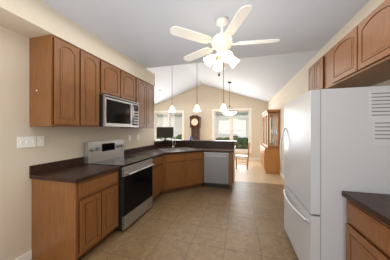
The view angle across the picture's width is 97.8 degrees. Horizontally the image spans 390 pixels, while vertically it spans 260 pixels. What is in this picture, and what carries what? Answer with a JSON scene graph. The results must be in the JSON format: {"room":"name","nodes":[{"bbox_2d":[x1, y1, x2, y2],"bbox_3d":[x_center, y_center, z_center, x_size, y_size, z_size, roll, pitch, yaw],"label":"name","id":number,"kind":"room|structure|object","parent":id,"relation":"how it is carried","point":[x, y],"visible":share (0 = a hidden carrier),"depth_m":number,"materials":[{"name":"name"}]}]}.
{"room":"kitchen","nodes":[
{"label":"kitchen","id":0,"kind":"room"},
{"bbox_2d":[0,26,153,259],"bbox_3d":[-1.869,0.070,1.776,0.118,2.660,5.720,0,0,15],"label":"wall","id":1,"kind":"structure","parent":0,"point":[63,143],"depth_m":1.76,"materials":[{"name":"beige paint"}]},
{"bbox_2d":[15,250,31,259],"bbox_3d":[-2.141,1.355,0.481,0.014,0.090,2.835,0,0,15],"label":"baseboard","id":2,"kind":"structure","parent":1,"relation":"attached to","point":[27,256],"depth_m":1.80,"materials":[{"name":"white wood"}]},
{"bbox_2d":[17,136,35,147],"bbox_3d":[-1.789,0.128,1.814,0.014,0.115,0.163,0,0,15],"label":"switch plate","id":3,"kind":"object","parent":1,"relation":"attached to","point":[24,142],"visible":1,"depth_m":1.81,"materials":[{"name":"white plastic"}]},
{"bbox_2d":[37,136,43,146],"bbox_3d":[-1.756,0.128,1.939,0.014,0.115,0.072,0,0,15],"label":"switch plate","id":4,"kind":"object","parent":1,"relation":"attached to","point":[40,140],"visible":1,"depth_m":1.94,"materials":[{"name":"white plastic"}]},
{"bbox_2d":[29,34,80,126],"bbox_3d":[-1.590,-0.515,1.948,0.330,0.950,0.315,0,0,15],"label":"upper cabinet","id":5,"kind":"object","parent":1,"relation":"attached to","point":[69,83],"depth_m":1.82,"materials":[{"name":"brown wood"}]},
{"bbox_2d":[29,157,83,174],"bbox_3d":[-1.698,0.438,2.148,0.020,0.099,0.646,0,0,15],"label":"backsplash","id":6,"kind":"structure","parent":1,"relation":"attached to","point":[43,167],"depth_m":2.07,"materials":[{"name":"brown stone"}]},
{"bbox_2d":[69,50,100,126],"bbox_3d":[-1.510,-0.515,2.249,0.330,0.950,0.308,0,0,15],"label":"upper cabinet","id":7,"kind":"object","parent":1,"relation":"attached to","point":[90,64],"depth_m":2.20,"materials":[{"name":"brown wood"}]},
{"bbox_2d":[101,60,120,97],"bbox_3d":[-1.417,-0.515,2.600,0.330,0.950,0.417,0,0,15],"label":"upper cabinet","id":8,"kind":"object","parent":1,"relation":"attached to","point":[110,74],"depth_m":2.54,"materials":[{"name":"brown wood"}]},
{"bbox_2d":[99,94,138,126],"bbox_3d":[-1.311,-0.273,2.787,0.440,0.445,0.820,0,0,15],"label":"over-the-range microwave","id":9,"kind":"object","parent":8,"relation":"attached to","point":[116,112],"visible":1,"depth_m":2.59,"materials":[{"name":"grey metal"}]},
{"bbox_2d":[121,70,136,127],"bbox_3d":[-1.311,-0.515,3.004,0.330,0.950,0.420,0,0,15],"label":"upper cabinet","id":10,"kind":"object","parent":1,"relation":"attached to","point":[128,82],"depth_m":2.98,"materials":[{"name":"brown wood"}]},
{"bbox_2d":[137,78,148,127],"bbox_3d":[-1.211,-0.515,3.382,0.330,0.950,0.360,0,0,15],"label":"upper cabinet","id":11,"kind":"object","parent":1,"relation":"attached to","point":[142,87],"depth_m":3.41,"materials":[{"name":"brown wood"}]},
{"bbox_2d":[124,142,163,154],"bbox_3d":[-1.172,0.414,4.139,0.020,0.145,1.896,0,0,15],"label":"backsplash","id":12,"kind":"structure","parent":1,"relation":"attached to","point":[161,144],"depth_m":3.98,"materials":[{"name":"brown stone"}]},
{"bbox_2d":[149,84,153,127],"bbox_3d":[-1.119,-0.515,3.730,0.330,0.950,0.360,0,0,15],"label":"upper cabinet","id":13,"kind":"object","parent":1,"relation":"attached to","point":[151,88],"depth_m":3.72,"materials":[{"name":"brown wood"}]},
{"bbox_2d":[31,159,297,259],"bbox_3d":[-0.798,1.430,3.831,6.900,0.060,10.400,0,0,15],"label":"floor","id":14,"kind":"structure","parent":0,"point":[240,220],"depth_m":2.47,"materials":[{"name":"tile"}]},
{"bbox_2d":[32,170,118,259],"bbox_3d":[-1.400,0.964,2.079,0.631,0.872,0.624,0,0,15],"label":"base cabinet","id":15,"kind":"object","parent":14,"relation":"on","point":[76,221],"visible":1,"depth_m":1.80,"materials":[{"name":"brown wood"}]},
{"bbox_2d":[29,164,120,182],"bbox_3d":[-1.398,0.507,2.069,0.640,0.038,0.646,0,0,15],"label":"countertop","id":16,"kind":"structure","parent":15,"relation":"on","point":[78,173],"depth_m":1.91,"materials":[{"name":"brown stone"}]},
{"bbox_2d":[85,139,153,230],"bbox_3d":[-1.147,0.787,2.744,0.720,1.225,0.780,0,0,15],"label":"range","id":17,"kind":"object","parent":14,"relation":"on","point":[135,187],"visible":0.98,"depth_m":2.58,"materials":[{"name":"silver metal"}]},
{"bbox_2d":[152,155,163,200],"bbox_3d":[-1.042,0.964,3.433,0.631,0.872,0.594,0,0,15],"label":"base cabinet","id":18,"kind":"object","parent":14,"relation":"on","point":[157,177],"visible":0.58,"depth_m":3.38,"materials":[{"name":"brown wood"}]},
{"bbox_2d":[162,152,203,193],"bbox_3d":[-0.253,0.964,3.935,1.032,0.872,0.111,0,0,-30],"label":"base cabinet","id":19,"kind":"object","parent":14,"relation":"on","point":[183,171],"visible":0.94,"depth_m":3.87,"materials":[{"name":"brown wood"}]},
{"bbox_2d":[124,152,163,157],"bbox_3d":[-0.952,0.507,3.755,0.640,0.038,1.266,0,0,15],"label":"countertop","id":20,"kind":"structure","parent":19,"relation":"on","point":[145,154],"depth_m":3.39,"materials":[{"name":"brown stone"}]},
{"bbox_2d":[140,146,234,154],"bbox_3d":[-0.106,0.507,4.180,2.060,0.038,1.368,0,0,15],"label":"countertop","id":21,"kind":"structure","parent":19,"relation":"on","point":[197,149],"depth_m":4.07,"materials":[{"name":"brown stone"}]},
{"bbox_2d":[159,148,194,150],"bbox_3d":[-0.445,0.580,4.265,0.784,0.195,0.484,0,0,-30],"label":"double-bowl sink","id":22,"kind":"object","parent":21,"relation":"in","point":[175,149],"visible":0.31,"depth_m":4.42,"materials":[{"name":"silver metal"}]},
{"bbox_2d":[189,115,200,139],"bbox_3d":[0.015,0.315,8.550,0.540,2.170,0.300,0,0,15],"label":"grandfather clock","id":23,"kind":"object","parent":14,"relation":"on","point":[195,123],"visible":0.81,"depth_m":8.45,"materials":[{"name":"brown wood"}]},
{"bbox_2d":[204,152,228,188],"bbox_3d":[0.581,0.966,4.351,0.592,0.868,0.610,0,0,15],"label":"dishwasher","id":24,"kind":"object","parent":14,"relation":"on","point":[216,169],"visible":0.88,"depth_m":4.07,"materials":[{"name":"grey metal"}]},
{"bbox_2d":[229,153,233,188],"bbox_3d":[0.924,0.964,4.292,0.091,0.872,0.619,0,0,15],"label":"peninsula end panel","id":25,"kind":"object","parent":14,"relation":"on","point":[231,167],"visible":0.85,"depth_m":4.00,"materials":[{"name":"brown wood"}]},
{"bbox_2d":[236,142,249,169],"bbox_3d":[1.740,0.920,6.212,0.492,0.960,0.420,0,0,15],"label":"chair","id":26,"kind":"object","parent":14,"relation":"on","point":[246,156],"visible":1,"depth_m":6.05,"materials":[{"name":"brown wood"}]},
{"bbox_2d":[260,109,279,173],"bbox_3d":[2.596,0.375,6.011,0.472,2.050,1.310,0,0,15],"label":"china hutch","id":27,"kind":"object","parent":14,"relation":"on","point":[270,157],"visible":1,"depth_m":5.44,"materials":[{"name":"brown wood"}]},
{"bbox_2d":[280,86,389,259],"bbox_3d":[1.486,0.530,1.767,0.948,1.740,0.904,0,0,15],"label":"refrigerator","id":28,"kind":"object","parent":14,"relation":"on","point":[336,142],"visible":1,"depth_m":1.40,"materials":[{"name":"white painted metal"},{"name":"dark grey metal"}]},
{"bbox_2d":[346,199,389,259],"bbox_3d":[1.471,0.964,1.037,0.716,0.872,0.467,0,0,15],"label":"base cabinet","id":29,"kind":"object","parent":14,"relation":"on","point":[367,236],"visible":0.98,"depth_m":1.11,"materials":[{"name":"brown wood"}]},
{"bbox_2d":[342,191,389,225],"bbox_3d":[1.137,0.457,-0.212,0.726,0.138,3.070,0,0,15],"label":"countertop","id":30,"kind":"structure","parent":29,"relation":"on","point":[377,206],"depth_m":1.15,"materials":[{"name":"brown stone"}]},
{"bbox_2d":[42,0,369,67],"bbox_3d":[-0.140,-1.310,0.802,3.960,0.100,4.720,0,0,15],"label":"ceiling","id":31,"kind":"structure","parent":0,"point":[138,31],"depth_m":2.01,"materials":[{"name":"white paint"}]},
{"bbox_2d":[0,0,154,85],"bbox_3d":[-1.710,-1.126,1.486,0.335,0.268,5.000,0,0,15],"label":"soffit","id":32,"kind":"structure","parent":31,"relation":"attached to","point":[31,18],"depth_m":1.81,"materials":[{"name":"beige paint"}]},
{"bbox_2d":[170,5,279,75],"bbox_3d":[0.348,-0.934,1.967,1.174,0.649,1.186,0,0,15],"label":"ceiling fan","id":33,"kind":"object","parent":31,"relation":"hanging from","point":[222,43],"visible":1,"depth_m":1.87,"materials":[{"name":"white"}]},
{"bbox_2d":[320,0,384,57],"bbox_3d":[1.529,-1.126,0.423,0.300,0.268,4.600,0,0,15],"label":"soffit","id":34,"kind":"structure","parent":31,"relation":"attached to","point":[367,9],"depth_m":1.91,"materials":[{"name":"beige paint"}]},
{"bbox_2d":[154,85,266,157],"bbox_3d":[0.437,-0.470,8.702,6.280,3.740,0.150,0,0,15],"label":"wall","id":35,"kind":"structure","parent":0,"point":[207,99],"depth_m":8.55,"materials":[{"name":"beige paint"}]},
{"bbox_2d":[154,110,183,139],"bbox_3d":[-1.410,0.033,9.146,1.810,2.135,0.155,0,0,15],"label":"window","id":36,"kind":"structure","parent":35,"relation":"in","point":[169,120],"depth_m":9.14,"materials":[{"name":"white"}]},
{"bbox_2d":[212,108,251,152],"bbox_3d":[1.780,0.033,8.303,1.910,2.135,0.155,0,0,15],"label":"window","id":37,"kind":"structure","parent":35,"relation":"in","point":[231,130],"depth_m":8.23,"materials":[{"name":"white wood"}]},
{"bbox_2d":[235,157,259,159],"bbox_3d":[0.416,1.355,8.623,6.040,0.090,0.014,0,0,15],"label":"baseboard","id":38,"kind":"structure","parent":35,"relation":"attached to","point":[235,157],"depth_m":8.04,"materials":[{"name":"white wood"}]},
{"bbox_2d":[146,50,319,104],"bbox_3d":[-0.246,-1.805,6.116,6.280,1.171,5.500,0,0,15],"label":"ceiling","id":39,"kind":"structure","parent":0,"point":[266,79],"depth_m":5.75,"materials":[{"name":"white paint"}]},
{"bbox_2d":[169,105,175,112],"bbox_3d":[-0.642,-1.386,4.772,0.210,1.772,0.210,0,0,15],"label":"pendant light","id":40,"kind":"object","parent":39,"relation":"hanging from","point":[171,109],"visible":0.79,"depth_m":4.72,"materials":[{"name":"white glass"}]},
{"bbox_2d":[193,104,200,111],"bbox_3d":[0.054,-1.277,4.588,0.210,1.554,0.210,0,0,15],"label":"pendant light","id":41,"kind":"object","parent":39,"relation":"hanging from","point":[196,108],"visible":0.71,"depth_m":4.54,"materials":[{"name":"white glass"}]},
{"bbox_2d":[220,61,227,110],"bbox_3d":[0.740,-1.156,4.407,0.210,1.312,0.210,0,0,15],"label":"pendant light","id":42,"kind":"object","parent":39,"relation":"hanging from","point":[223,107],"visible":0.79,"depth_m":4.40,"materials":[{"name":"white glass"}]},
{"bbox_2d":[222,82,236,115],"bbox_3d":[1.298,-1.168,6.401,0.570,1.267,0.570,0,0,15],"label":"pendant chandelier","id":43,"kind":"object","parent":39,"relation":"hanging from","point":[229,113],"visible":1,"depth_m":6.28,"materials":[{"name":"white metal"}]},
{"bbox_2d":[233,150,234,181],"bbox_3d":[-0.137,0.870,4.649,2.360,1.060,0.720,0,0,15],"label":"wall","id":44,"kind":"structure","parent":0,"point":[234,166],"depth_m":4.58,"materials":[{"name":"beige paint"}]},
{"bbox_2d":[154,139,236,142],"bbox_3d":[-0.107,0.319,4.724,2.460,0.038,0.880,0,0,15],"label":"raised bar","id":45,"kind":"object","parent":44,"relation":"on","point":[220,141],"visible":0.79,"depth_m":4.86,"materials":[{"name":"stone"}]},
{"bbox_2d":[157,127,173,139],"bbox_3d":[-0.922,0.105,5.239,0.560,0.390,0.140,0,0,15],"label":"television","id":46,"kind":"object","parent":45,"relation":"on","point":[165,132],"visible":0.98,"depth_m":5.22,"materials":[{"name":"black plastic"}]},
{"bbox_2d":[164,141,234,147],"bbox_3d":[0.066,0.414,4.831,2.060,0.145,0.020,0,0,15],"label":"backsplash","id":47,"kind":"structure","parent":44,"relation":"attached to","point":[178,144],"depth_m":4.79,"materials":[{"name":"brown stone"}]},
{"bbox_2d":[267,51,389,173],"bbox_3d":[2.275,0.050,3.009,0.418,2.700,10.220,0,0,15],"label":"wall","id":48,"kind":"structure","parent":0,"point":[295,86],"depth_m":4.17,"materials":[{"name":"beige paint"}]},
{"bbox_2d":[308,66,311,90],"bbox_3d":[1.998,-0.760,2.536,0.468,0.460,0.255,0,0,15],"label":"upper cabinet","id":49,"kind":"object","parent":48,"relation":"attached to","point":[310,69],"depth_m":2.63,"materials":[{"name":"brown wood"}]},
{"bbox_2d":[312,59,319,89],"bbox_3d":[1.934,-0.760,2.295,0.468,0.460,0.245,0,0,15],"label":"upper cabinet","id":50,"kind":"object","parent":48,"relation":"attached to","point":[316,66],"depth_m":2.42,"materials":[{"name":"brown wood"}]},
{"bbox_2d":[320,52,374,89],"bbox_3d":[1.873,-0.760,2.065,0.468,0.460,0.230,0,0,15],"label":"upper cabinet","id":51,"kind":"object","parent":48,"relation":"attached to","point":[324,59],"depth_m":2.20,"materials":[{"name":"brown wood"}]},
{"bbox_2d":[328,27,389,87],"bbox_3d":[1.786,-0.760,1.734,0.468,0.460,0.455,0,0,15],"label":"upper cabinet","id":52,"kind":"object","parent":48,"relation":"attached to","point":[342,56],"depth_m":1.79,"materials":[{"name":"brown wood"}]},
{"bbox_2d":[356,0,389,75],"bbox_3d":[1.671,-0.760,1.299,0.468,0.460,0.445,0,0,15],"label":"upper cabinet","id":53,"kind":"object","parent":48,"relation":"attached to","point":[358,55],"depth_m":1.39,"materials":[{"name":"brown wood"}]},
{"label":"outside","id":54,"kind":"structure","parent":0,"visible":0},
{"bbox_3d":[6.635,1.700,33.724,60.000,0.100,51.400,0,0,15],"label":"lawn","id":55,"kind":"structure","parent":54,"visible":0},
{"bbox_2d":[157,134,247,148],"bbox_3d":[0.823,0.953,10.327,10.660,1.393,1.320,0,0,15],"label":"hedge","id":56,"kind":"object","parent":55,"relation":"on","point":[238,143],"depth_m":9.57,"materials":[{"name":"green plant"}]},
{"bbox_2d":[157,111,247,138],"bbox_3d":[3.697,-1.335,22.605,18.800,5.970,8.400,0,0,15],"label":"house","id":57,"kind":"structure","parent":55,"relation":"on","point":[223,121],"depth_m":18.85,"materials":[{"name":"white"}]}
]}

